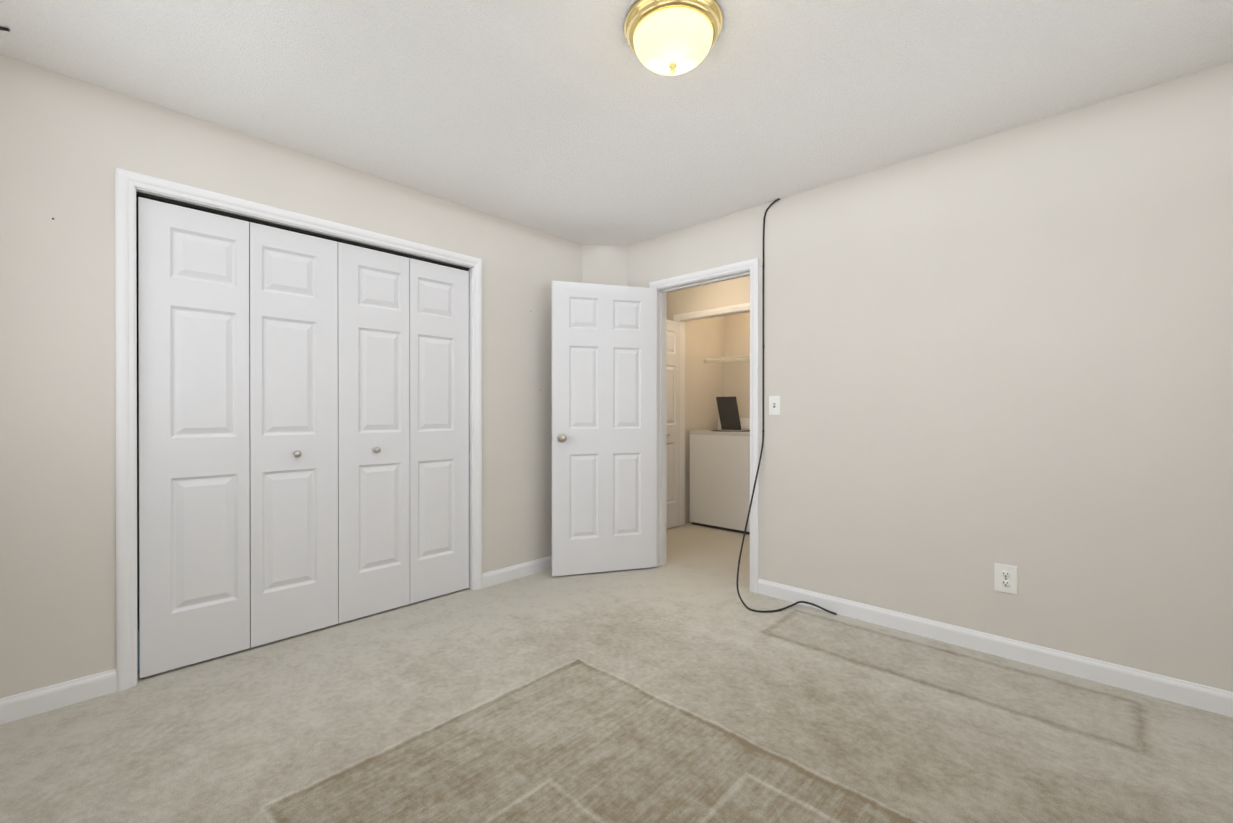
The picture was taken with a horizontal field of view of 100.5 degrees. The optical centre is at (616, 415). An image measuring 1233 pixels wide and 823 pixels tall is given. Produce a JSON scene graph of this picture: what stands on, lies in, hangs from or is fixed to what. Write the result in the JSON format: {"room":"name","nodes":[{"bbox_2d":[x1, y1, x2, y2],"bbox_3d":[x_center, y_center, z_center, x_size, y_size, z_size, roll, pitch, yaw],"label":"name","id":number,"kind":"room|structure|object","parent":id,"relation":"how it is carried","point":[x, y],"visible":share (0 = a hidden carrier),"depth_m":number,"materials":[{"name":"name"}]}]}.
{"room":"empty bedroom","nodes":[
{"label":"empty bedroom","id":0,"kind":"room"},
{"bbox_2d":[136,198,138,629],"bbox_3d":[-1.794,-0.100,3.021,0.680,2.440,1.900,0,0,43],"label":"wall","id":1,"kind":"structure","parent":0,"point":[137,423],"depth_m":2.68,"materials":[{"name":"white paint"}]},
{"bbox_2d":[0,54,582,697],"bbox_3d":[-1.314,-0.100,2.947,0.120,2.440,3.440,0,0,43],"label":"wall","id":2,"kind":"structure","parent":0,"point":[68,144],"depth_m":2.05,"materials":[{"name":"paint"}]},
{"bbox_2d":[0,669,116,724],"bbox_3d":[-2.188,1.078,1.924,0.013,0.090,0.447,0,0,43],"label":"baseboard","id":3,"kind":"structure","parent":2,"relation":"attached to","point":[81,689],"depth_m":1.96,"materials":[{"name":"white wood"}]},
{"bbox_2d":[115,167,481,690],"bbox_3d":[-1.503,0.081,2.747,0.120,2.080,1.600,0,0,43],"label":"door frame","id":4,"kind":"structure","parent":2,"relation":"attached to","point":[470,270],"depth_m":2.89,"materials":[{"name":"white wood"}]},
{"bbox_2d":[136,191,468,270],"bbox_3d":[-1.503,-0.938,2.744,0.050,0.012,1.570,0,0,43],"label":"track rail","id":5,"kind":"object","parent":2,"relation":"attached to","point":[199,208],"visible":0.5,"depth_m":2.56,"materials":[{"name":"metal"}]},
{"bbox_2d":[138,197,468,677],"bbox_3d":[-1.479,0.094,2.724,0.066,2.030,1.552,0,0,43],"label":"bifold closet doors","id":6,"kind":"structure","parent":2,"relation":"in","point":[303,412],"depth_m":2.55,"materials":[{"name":"white wood"}]},
{"bbox_2d":[482,556,551,587],"bbox_3d":[-0.566,1.074,3.648,0.013,0.090,0.897,0,0,43],"label":"baseboard","id":7,"kind":"structure","parent":2,"relation":"attached to","point":[498,576],"depth_m":3.51,"materials":[{"name":"white wood"}]},
{"bbox_2d":[582,245,626,285],"bbox_3d":[-0.090,-0.102,3.986,0.240,2.440,0.250,0,0,43],"label":"wall","id":8,"kind":"structure","parent":0,"point":[605,264],"depth_m":3.98,"materials":[{"name":"paint"}]},
{"bbox_2d":[0,522,1232,822],"bbox_3d":[0.371,1.171,2.889,5.620,0.100,5.660,0,0,43],"label":"floor","id":9,"kind":"structure","parent":0,"point":[684,684],"depth_m":1.84,"materials":[{"name":"carpet"}]},
{"bbox_2d":[689,396,749,534],"bbox_3d":[1.225,0.459,5.232,0.690,1.309,0.674,0,0,43],"label":"washer","id":10,"kind":"object","parent":9,"relation":"on","point":[720,478],"visible":0.77,"depth_m":5.01,"materials":[{"name":"metal"}]},
{"bbox_2d":[0,0,1232,244],"bbox_3d":[0.371,-1.369,2.882,5.620,0.100,5.660,0,0,43],"label":"ceiling","id":11,"kind":"structure","parent":0,"point":[576,122],"depth_m":2.02,"materials":[{"name":"paint"}]},
{"bbox_2d":[0,27,9,31],"bbox_3d":[-2.221,-1.310,1.731,0.313,0.010,0.021,0,0,-2],"label":"cord","id":12,"kind":"object","parent":11,"relation":"attached to","point":[4,29],"visible":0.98,"depth_m":1.74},
{"bbox_2d":[624,0,722,75],"bbox_3d":[0.191,-1.238,1.734,0.332,0.157,0.332,0,0,43],"label":"lamp","id":13,"kind":"object","parent":11,"relation":"attached to","point":[670,37],"visible":1,"depth_m":1.66,"materials":[{"name":"glass"}]},
{"bbox_2d":[667,276,749,523],"bbox_3d":[0.996,-0.105,4.878,3.800,2.440,0.100,0,0,43],"label":"wall","id":14,"kind":"structure","parent":0,"point":[707,384],"depth_m":4.89,"materials":[{"name":"paint"}]},
{"bbox_2d":[667,320,679,528],"bbox_3d":[0.488,0.088,4.972,0.066,2.030,0.440,0,0,43],"label":"bifold door","id":15,"kind":"structure","parent":14,"relation":"in","point":[673,423],"depth_m":5.06,"materials":[{"name":"white wood"}]},
{"bbox_2d":[674,303,749,525],"bbox_3d":[1.274,0.052,4.605,1.816,2.128,0.118,0,0,43],"label":"trim","id":16,"kind":"structure","parent":14,"relation":"attached to","point":[683,318],"depth_m":5.17,"materials":[{"name":"white wood"}]},
{"bbox_2d":[704,355,749,362],"bbox_3d":[1.702,-0.584,5.058,1.716,0.048,0.419,0,0,43],"label":"wire shelf","id":17,"kind":"object","parent":14,"relation":"attached to","point":[738,357],"visible":0.25,"depth_m":5.41,"materials":[{"name":"white metal"}]},
{"bbox_2d":[627,62,1232,691],"bbox_3d":[0.830,-0.101,3.374,5.620,2.440,0.120,0,0,43],"label":"wall","id":18,"kind":"structure","parent":0,"point":[1013,346],"depth_m":2.34,"materials":[{"name":"paint"}]},
{"bbox_2d":[551,281,656,575],"bbox_3d":[-0.074,0.091,3.645,0.776,2.030,0.159,0,0,-17],"label":"entry door","id":19,"kind":"structure","parent":18,"relation":"in","point":[604,428],"depth_m":3.62,"materials":[{"name":"white wood"}]},
{"bbox_2d":[649,258,758,592],"bbox_3d":[0.615,0.065,3.576,0.886,2.108,0.155,0,0,43],"label":"door frame","id":20,"kind":"structure","parent":18,"relation":"attached to","point":[752,265],"depth_m":3.48,"materials":[{"name":"white wood"}]},
{"bbox_2d":[769,396,779,414],"bbox_3d":[0.968,-0.060,3.148,0.072,0.118,0.020,0,0,43],"label":"light switch","id":21,"kind":"object","parent":18,"relation":"attached to","point":[774,405],"visible":1,"depth_m":3.15,"materials":[{"name":"white plastic"}]},
{"bbox_2d":[736,198,836,614],"bbox_3d":[0.963,-0.100,2.957,0.517,2.441,0.310,0,0,43],"label":"power cord","id":22,"kind":"object","parent":18,"relation":"attached to","point":[763,431],"visible":1,"depth_m":3.17,"materials":[{"name":"black rubber"}]},
{"bbox_2d":[758,579,1232,717],"bbox_3d":[1.804,1.077,2.370,2.502,0.090,0.013,0,0,43],"label":"baseboard","id":23,"kind":"structure","parent":18,"relation":"attached to","point":[1215,700],"depth_m":2.31,"materials":[{"name":"white wood"}]},
{"bbox_2d":[994,563,1017,594],"bbox_3d":[1.802,0.757,2.372,0.086,0.128,0.012,0,0,43],"label":"wall outlet","id":24,"kind":"object","parent":18,"relation":"attached to","point":[1005,578],"visible":1,"depth_m":2.37,"materials":[{"name":"white plastic"}]}
]}

